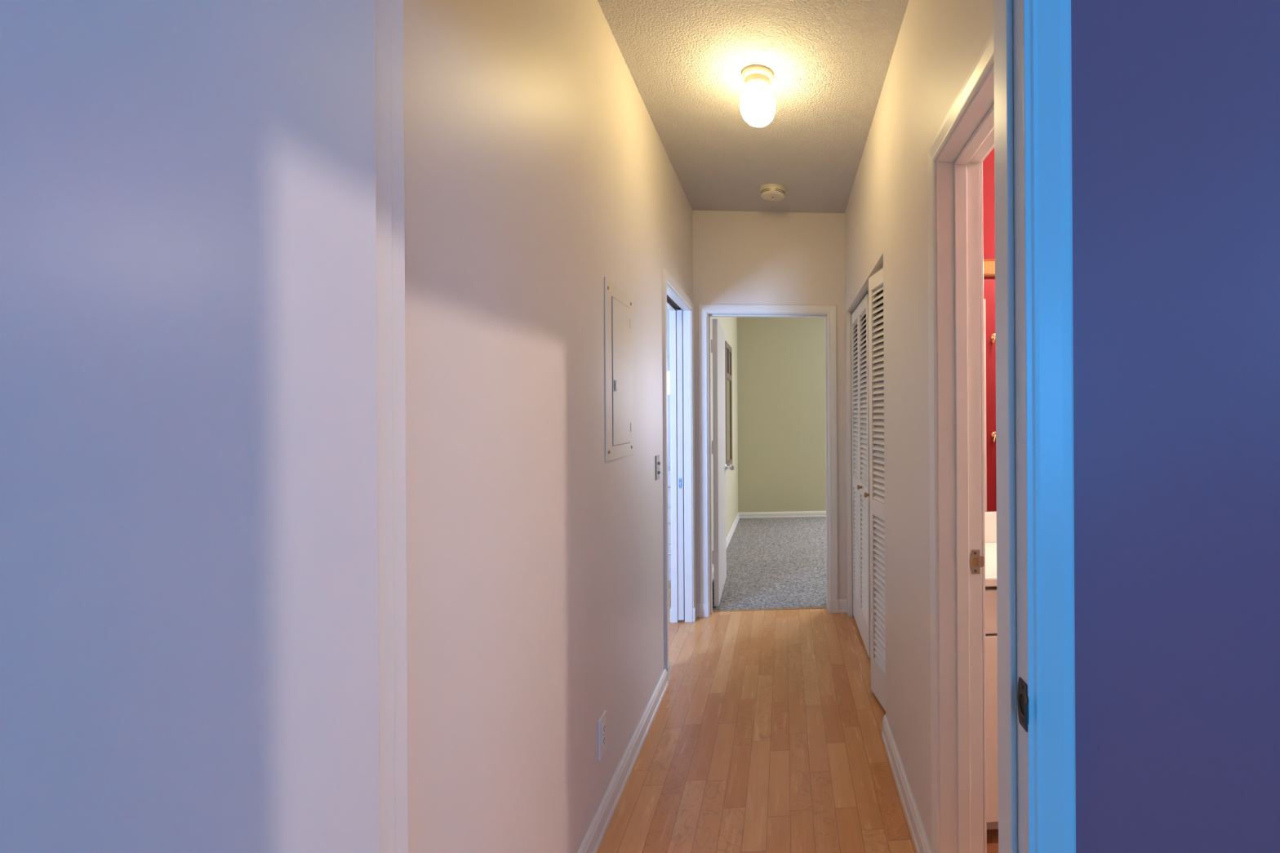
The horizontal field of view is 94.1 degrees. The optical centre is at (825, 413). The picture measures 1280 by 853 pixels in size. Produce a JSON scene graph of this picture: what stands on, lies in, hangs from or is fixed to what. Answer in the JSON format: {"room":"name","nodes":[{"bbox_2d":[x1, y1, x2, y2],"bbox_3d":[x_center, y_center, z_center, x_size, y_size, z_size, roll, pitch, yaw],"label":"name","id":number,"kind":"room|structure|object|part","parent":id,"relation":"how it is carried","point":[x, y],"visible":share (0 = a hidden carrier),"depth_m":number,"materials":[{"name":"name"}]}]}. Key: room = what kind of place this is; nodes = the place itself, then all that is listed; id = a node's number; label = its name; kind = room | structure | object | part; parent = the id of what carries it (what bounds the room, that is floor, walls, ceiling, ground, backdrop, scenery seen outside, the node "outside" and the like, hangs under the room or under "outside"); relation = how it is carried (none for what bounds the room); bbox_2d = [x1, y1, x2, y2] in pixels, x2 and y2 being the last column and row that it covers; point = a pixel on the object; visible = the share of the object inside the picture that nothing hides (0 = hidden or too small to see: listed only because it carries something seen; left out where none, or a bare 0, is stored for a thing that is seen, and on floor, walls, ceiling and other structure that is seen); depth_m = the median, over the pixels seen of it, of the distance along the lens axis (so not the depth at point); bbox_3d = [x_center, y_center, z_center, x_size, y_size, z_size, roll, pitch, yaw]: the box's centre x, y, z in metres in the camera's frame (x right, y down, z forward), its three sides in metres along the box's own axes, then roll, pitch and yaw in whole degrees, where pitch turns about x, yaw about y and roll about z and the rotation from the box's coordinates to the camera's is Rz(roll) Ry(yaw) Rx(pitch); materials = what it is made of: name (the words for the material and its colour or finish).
{"room":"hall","nodes":[
{"label":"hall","id":0,"kind":"room"},
{"bbox_2d":[403,0,737,852],"bbox_3d":[-0.971,0.003,4.127,0.134,2.740,6.748,0,0,-4],"label":"wall","id":1,"kind":"structure","parent":0,"point":[538,171],"depth_m":1.35,"materials":[{"name":"beige paint"}]},
{"bbox_2d":[598,711,606,760],"bbox_3d":[-0.735,1.066,1.882,0.010,0.128,0.070,0,0,-4],"label":"wall outlet","id":2,"kind":"object","parent":1,"relation":"attached to","point":[602,721],"visible":1,"depth_m":1.87,"materials":[{"name":"white paint"}]},
{"bbox_2d":[601,723,605,734],"bbox_3d":[-0.732,1.046,1.882,0.003,0.033,0.033,0,0,-4],"label":"socket","id":3,"kind":"object","parent":2,"relation":"attached to","point":[603,725],"depth_m":1.88,"materials":[{"name":"white paint"}]},
{"bbox_2d":[601,735,605,746],"bbox_3d":[-0.732,1.086,1.882,0.003,0.033,0.033,0,0,-4],"label":"socket","id":4,"kind":"object","parent":2,"relation":"attached to","point":[603,737],"depth_m":1.88,"materials":[{"name":"white paint"}]},
{"bbox_2d":[604,276,633,462],"bbox_3d":[-0.757,-0.149,2.112,0.012,0.632,0.352,0,0,-4],"label":"electrical panel","id":5,"kind":"object","parent":1,"relation":"attached to","point":[618,304],"visible":1,"depth_m":2.08,"materials":[{"name":"beige metal"}]},
{"bbox_3d":[-0.759,-0.148,2.124,0.003,0.526,0.225,0,0,-4],"label":"panel door","id":6,"kind":"part","parent":5,"relation":"part of","materials":[{"name":"white metal"}]},
{"bbox_2d":[577,667,668,852],"bbox_3d":[-0.725,1.328,1.820,0.018,0.088,2.110,0,0,-4],"label":"baseboard","id":7,"kind":"structure","parent":1,"relation":"attached to","point":[593,839],"depth_m":2.07,"materials":[{"name":"white paint"}]},
{"bbox_2d":[655,454,660,479],"bbox_3d":[-0.798,0.260,2.725,0.015,0.116,0.070,0,0,-4],"label":"light switch","id":8,"kind":"object","parent":1,"relation":"attached to","point":[657,457],"visible":1,"depth_m":2.71,"materials":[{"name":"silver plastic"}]},
{"bbox_2d":[676,309,684,620],"bbox_3d":[-0.954,0.341,3.768,0.036,2.039,0.096,0,0,-4],"label":"door","id":9,"kind":"structure","parent":1,"relation":"in","point":[679,313],"depth_m":3.73,"materials":[{"name":"paint"}]},
{"bbox_3d":[-0.950,0.460,3.730,0.020,0.065,0.004,0,0,-4],"label":"edge pull","id":10,"kind":"part","parent":9,"relation":"part of","materials":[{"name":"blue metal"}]},
{"bbox_2d":[711,512,739,580],"bbox_3d":[-0.997,1.330,5.668,0.018,0.075,3.430,0,0,-4],"label":"baseboard","id":11,"kind":"structure","parent":1,"relation":"attached to","point":[736,520],"depth_m":6.37,"materials":[{"name":"white paint"}]},
{"bbox_2d":[724,340,732,469],"bbox_3d":[-1.031,-0.079,6.062,0.022,1.305,0.640,0,0,-4],"label":"framed mirror","id":12,"kind":"object","parent":1,"relation":"attached to","point":[728,352],"visible":0.77,"depth_m":6.08,"materials":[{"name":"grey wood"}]},
{"bbox_3d":[-1.029,-0.544,5.912,0.010,0.255,0.230,0,0,-4],"label":"inset panel","id":13,"kind":"part","parent":12,"relation":"part of","materials":[{"name":"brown mirror"}]},
{"bbox_2d":[726,378,730,462],"bbox_3d":[-1.036,0.078,6.061,0.010,0.870,0.530,0,0,-4],"label":"mirror glass","id":14,"kind":"object","parent":12,"relation":"attached to","point":[728,380],"depth_m":6.08,"materials":[{"name":"white"}]},
{"bbox_2d":[666,356,670,466],"bbox_3d":[-1.891,0.008,5.128,1.560,2.740,0.100,0,0,-4],"label":"wall","id":15,"kind":"structure","parent":0,"point":[668,357],"depth_m":5.11,"materials":[{"name":"white paint"}]},
{"bbox_2d":[666,307,669,356],"bbox_3d":[-1.451,-0.714,4.948,0.620,0.420,0.319,0,0,-4],"label":"upper cabinet","id":16,"kind":"object","parent":15,"relation":"attached to","point":[668,309],"visible":0.02,"depth_m":4.82,"materials":[{"name":"white paint"}]},
{"bbox_2d":[666,365,670,399],"bbox_3d":[-1.529,-0.274,5.154,0.390,0.300,0.060,0,0,-4],"label":"window","id":17,"kind":"structure","parent":15,"relation":"in","point":[668,366],"depth_m":5.16,"materials":[{"name":"white paint"}]},
{"bbox_3d":[-1.529,-0.274,5.154,0.300,0.210,0.006,0,0,-4],"label":"pane","id":18,"kind":"part","parent":17,"relation":"part of","materials":[{"name":"white glass"}]},
{"bbox_2d":[597,0,908,213],"bbox_3d":[-0.279,-1.411,2.394,1.281,0.080,3.191,0,0,-4],"label":"ceiling","id":19,"kind":"structure","parent":0,"point":[828,60],"depth_m":2.38,"materials":[{"name":"white paint"}]},
{"bbox_2d":[739,64,776,127],"bbox_3d":[-0.273,-1.268,2.302,0.146,0.205,0.146,0,0,-4],"label":"ceiling light","id":20,"kind":"object","parent":19,"relation":"attached to","point":[757,105],"visible":1,"depth_m":2.25,"materials":[{"name":"white glass"}]},
{"bbox_2d":[760,183,786,200],"bbox_3d":[-0.320,-1.342,3.477,0.160,0.058,0.160,0,0,-4],"label":"smoke detector","id":21,"kind":"object","parent":19,"relation":"attached to","point":[769,192],"visible":1,"depth_m":3.43,"materials":[{"name":"beige plastic"}]},
{"bbox_2d":[712,516,826,610],"bbox_3d":[0.581,1.386,5.851,3.420,0.056,3.609,0,0,-4],"label":"floor","id":22,"kind":"structure","parent":0,"point":[772,562],"depth_m":5.12,"materials":[{"name":"grey carpet"}]},
{"bbox_2d":[679,210,884,614],"bbox_3d":[0.666,-0.006,4.003,3.300,2.740,0.115,0,0,-4],"label":"wall","id":23,"kind":"structure","parent":0,"point":[740,257],"depth_m":3.87,"materials":[{"name":"beige paint"}]},
{"bbox_2d":[697,603,699,617],"bbox_3d":[-0.853,1.328,3.829,0.021,0.088,0.014,0,0,-4],"label":"baseboard","id":24,"kind":"structure","parent":23,"relation":"attached to","point":[698,604],"depth_m":3.83,"materials":[{"name":"white paint"}]},
{"bbox_2d":[711,319,733,606],"bbox_3d":[-0.774,0.347,4.344,0.106,2.017,0.731,0,0,-5],"label":"door","id":25,"kind":"structure","parent":23,"relation":"in","point":[717,343],"depth_m":4.08,"materials":[{"name":"paint"}]},
{"bbox_3d":[-0.804,0.347,4.347,0.034,2.017,0.720,0,0,-6],"label":"panel","id":26,"kind":"part","parent":25,"relation":"part of","materials":[{"name":"paint"}]},
{"bbox_3d":[-0.781,0.442,4.646,0.070,0.063,0.063,0,0,-6],"label":"knob","id":27,"kind":"part","parent":25,"relation":"part of","materials":[{"name":"silver metal"}]},
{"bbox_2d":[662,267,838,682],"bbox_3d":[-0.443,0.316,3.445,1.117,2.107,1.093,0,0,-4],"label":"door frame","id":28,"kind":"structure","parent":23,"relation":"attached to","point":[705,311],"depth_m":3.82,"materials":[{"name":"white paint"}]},
{"bbox_3d":[-0.984,0.320,3.323,0.011,2.107,0.924,0,0,-4],"label":"casing","id":29,"kind":"part","parent":28,"relation":"part of","materials":[{"name":"white paint"}]},
{"bbox_2d":[838,599,847,613],"bbox_3d":[0.119,1.323,3.899,0.061,0.088,0.014,0,0,-4],"label":"baseboard","id":30,"kind":"structure","parent":23,"relation":"attached to","point":[842,606],"depth_m":3.90,"materials":[{"name":"white paint"}]},
{"bbox_2d":[737,316,826,512],"bbox_3d":[0.458,-0.005,7.562,3.206,2.740,0.100,0,0,-4],"label":"wall","id":31,"kind":"structure","parent":0,"point":[781,361],"depth_m":7.44,"materials":[{"name":"yellow paint"}]},
{"bbox_2d":[738,511,826,518],"bbox_3d":[0.470,1.321,7.503,3.206,0.075,0.018,0,0,-4],"label":"baseboard","id":32,"kind":"structure","parent":31,"relation":"attached to","point":[800,513],"depth_m":7.42,"materials":[{"name":"white paint"}]},
{"bbox_2d":[596,580,998,852],"bbox_3d":[-0.061,1.393,3.059,4.900,0.050,4.488,0,0,-4],"label":"floor","id":33,"kind":"structure","parent":0,"point":[764,735],"depth_m":2.30,"materials":[{"name":"brown wood"}]},
{"bbox_2d":[667,466,671,580],"bbox_3d":[-1.465,0.926,4.851,0.660,0.900,0.508,0,0,-4],"label":"base cabinet","id":34,"kind":"object","parent":33,"relation":"on","point":[668,467],"visible":0.02,"depth_m":4.64,"materials":[{"name":"white paint"}]},
{"bbox_3d":[-1.452,0.631,4.638,0.640,0.270,0.020,0,0,-4],"label":"drawer","id":35,"kind":"part","parent":34,"relation":"part of","materials":[{"name":"white paint"}]},
{"bbox_3d":[-1.450,0.921,4.638,0.640,0.290,0.020,0,0,-4],"label":"drawer","id":36,"kind":"part","parent":34,"relation":"part of","materials":[{"name":"white paint"}]},
{"bbox_3d":[-1.448,1.176,4.638,0.640,0.200,0.020,0,0,-4],"label":"drawer","id":37,"kind":"part","parent":34,"relation":"part of","materials":[{"name":"white paint"}]},
{"bbox_2d":[985,586,998,830],"bbox_3d":[0.914,0.951,2.055,0.994,0.822,0.469,0,0,-4],"label":"vanity cabinet","id":38,"kind":"object","parent":33,"relation":"on","point":[991,636],"visible":0.02,"depth_m":1.79,"materials":[{"name":"white laminate"}]},
{"bbox_2d":[984,511,996,586],"bbox_3d":[0.912,0.466,2.045,1.010,0.148,0.489,0,0,-4],"label":"countertop","id":39,"kind":"structure","parent":38,"relation":"on","point":[990,517],"depth_m":2.14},
{"bbox_3d":[0.598,0.627,1.806,0.328,0.138,0.017,0,0,-4],"label":"drawer","id":40,"kind":"part","parent":38,"relation":"part of","materials":[{"name":"white laminate"}]},
{"bbox_2d":[864,290,884,392],"bbox_3d":[0.640,-0.006,3.245,0.659,2.740,1.612,0,0,-4],"label":"wall","id":41,"kind":"structure","parent":0,"point":[881,291],"depth_m":3.94,"materials":[{"name":"beige paint"}]},
{"bbox_2d":[844,0,993,848],"bbox_3d":[0.312,-0.004,2.378,0.120,2.740,3.076,0,0,-4],"label":"wall","id":42,"kind":"structure","parent":0,"point":[939,43],"depth_m":1.93,"materials":[{"name":"beige paint"}]},
{"bbox_2d":[851,293,870,657],"bbox_3d":[0.209,0.344,3.462,0.060,2.000,0.684,0,0,-4],"label":"door","id":43,"kind":"structure","parent":42,"relation":"in","point":[860,398],"depth_m":3.43,"materials":[{"name":"white paint"}]},
{"bbox_3d":[0.208,0.344,3.638,0.030,2.000,0.334,0,0,-4],"label":"louvered panel","id":44,"kind":"part","parent":43,"relation":"part of","materials":[{"name":"white paint"}]},
{"bbox_3d":[0.235,0.344,3.295,0.028,2.000,0.347,0,0,-5],"label":"louvered panel","id":45,"kind":"part","parent":43,"relation":"part of","materials":[{"name":"white paint"}]},
{"bbox_2d":[846,264,883,617],"bbox_3d":[0.231,0.344,3.118,0.066,2.045,1.417,0,0,-4],"label":"trim","id":46,"kind":"structure","parent":42,"relation":"attached to","point":[848,313],"depth_m":3.81,"materials":[{"name":"white wood"}]},
{"bbox_3d":[0.162,0.344,3.815,0.029,2.045,0.016,0,0,-4],"label":"corner trim","id":47,"kind":"part","parent":46,"relation":"part of","materials":[{"name":"white paint"}]},
{"bbox_2d":[863,267,885,711],"bbox_3d":[0.259,0.344,2.768,0.083,2.000,0.687,0,0,-4],"label":"door","id":48,"kind":"structure","parent":42,"relation":"in","point":[876,387],"depth_m":2.69,"materials":[{"name":"white paint"}]},
{"bbox_3d":[0.222,0.436,3.025,0.029,0.030,0.030,0,0,-4],"label":"knob","id":49,"kind":"part","parent":48,"relation":"part of","materials":[{"name":"gold metal"}]},
{"bbox_3d":[0.243,0.344,2.938,0.028,2.000,0.347,0,0,4],"label":"louvered panel","id":50,"kind":"part","parent":48,"relation":"part of","materials":[{"name":"white paint"}]},
{"bbox_2d":[881,715,931,852],"bbox_3d":[0.276,1.322,2.015,0.018,0.088,0.789,0,0,-4],"label":"baseboard","id":51,"kind":"structure","parent":42,"relation":"attached to","point":[922,844],"depth_m":1.96,"materials":[{"name":"white paint"}]},
{"bbox_2d":[927,30,994,852],"bbox_3d":[0.398,0.307,1.236,0.146,2.117,0.783,0,0,-4],"label":"door frame","id":52,"kind":"structure","parent":42,"relation":"attached to","point":[956,155],"depth_m":1.56,"materials":[{"name":"white paint"}]},
{"bbox_3d":[0.419,0.410,1.568,0.044,0.066,0.006,0,0,-12],"label":"strike plate","id":53,"kind":"part","parent":52,"relation":"part of","materials":[{"name":"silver metal"}]},
{"bbox_3d":[0.464,0.306,1.259,0.011,2.117,0.746,0,0,-4],"label":"casing","id":54,"kind":"part","parent":52,"relation":"part of","materials":[{"name":"white paint"}]},
{"bbox_2d":[982,147,996,511],"bbox_3d":[1.402,-0.011,2.409,2.059,2.740,0.165,0,0,-4],"label":"wall","id":55,"kind":"structure","parent":0,"point":[988,211],"depth_m":2.27,"materials":[{"name":"red paint"}]},
{"bbox_2d":[983,258,995,276],"bbox_3d":[0.931,-0.576,2.216,0.860,0.080,0.151,0,0,-4],"label":"vanity light","id":56,"kind":"object","parent":55,"relation":"attached to","point":[988,264],"visible":0.02,"depth_m":2.24,"materials":[{"name":"brown wood"}]},
{"bbox_2d":[983,279,996,511],"bbox_3d":[0.899,-0.072,2.286,1.000,0.933,0.007,0,0,-4],"label":"wall mirror","id":57,"kind":"object","parent":55,"relation":"attached to","point":[989,353],"visible":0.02,"depth_m":2.27,"materials":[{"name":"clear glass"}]},
{"bbox_2d":[984,511,996,542],"bbox_3d":[0.895,0.451,2.278,1.010,0.118,0.022,0,0,-4],"label":"backsplash","id":58,"kind":"structure","parent":55,"relation":"attached to","point":[990,517],"depth_m":2.25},
{"bbox_2d":[1071,0,1279,852],"bbox_3d":[-0.003,-0.003,0.745,4.700,2.740,0.050,0,0,-4],"label":"wall","id":59,"kind":"structure","parent":0,"point":[1175,104],"depth_m":0.75,"materials":[{"name":"blue paint"}]},
{"bbox_3d":[-0.156,-0.002,0.781,1.281,2.740,0.044,0,0,-4],"label":"wall","id":60,"kind":"structure","parent":0,"visible":0},
{"bbox_2d":[0,0,379,852],"bbox_3d":[-0.482,0.344,0.263,0.103,2.029,0.816,0,0,-5],"label":"door","id":61,"kind":"structure","parent":60,"relation":"in","point":[189,615],"depth_m":0.45,"materials":[{"name":"paint"}]},
{"bbox_2d":[374,0,1075,852],"bbox_3d":[-0.154,0.314,0.747,0.947,2.108,0.133,0,0,-4],"label":"door frame","id":62,"kind":"structure","parent":60,"relation":"attached to","point":[1033,63],"depth_m":0.73,"materials":[{"name":"bright blue paint"}]},
{"bbox_3d":[0.256,0.378,0.732,0.008,0.060,0.046,0,0,7],"label":"strike plate","id":63,"kind":"part","parent":62,"relation":"part of","materials":[{"name":"brown metal"}]},
{"bbox_3d":[-0.151,0.315,0.700,0.945,2.107,0.018,0,0,-4],"label":"casing","id":64,"kind":"part","parent":62,"relation":"part of","materials":[{"name":"white paint"}]}
]}

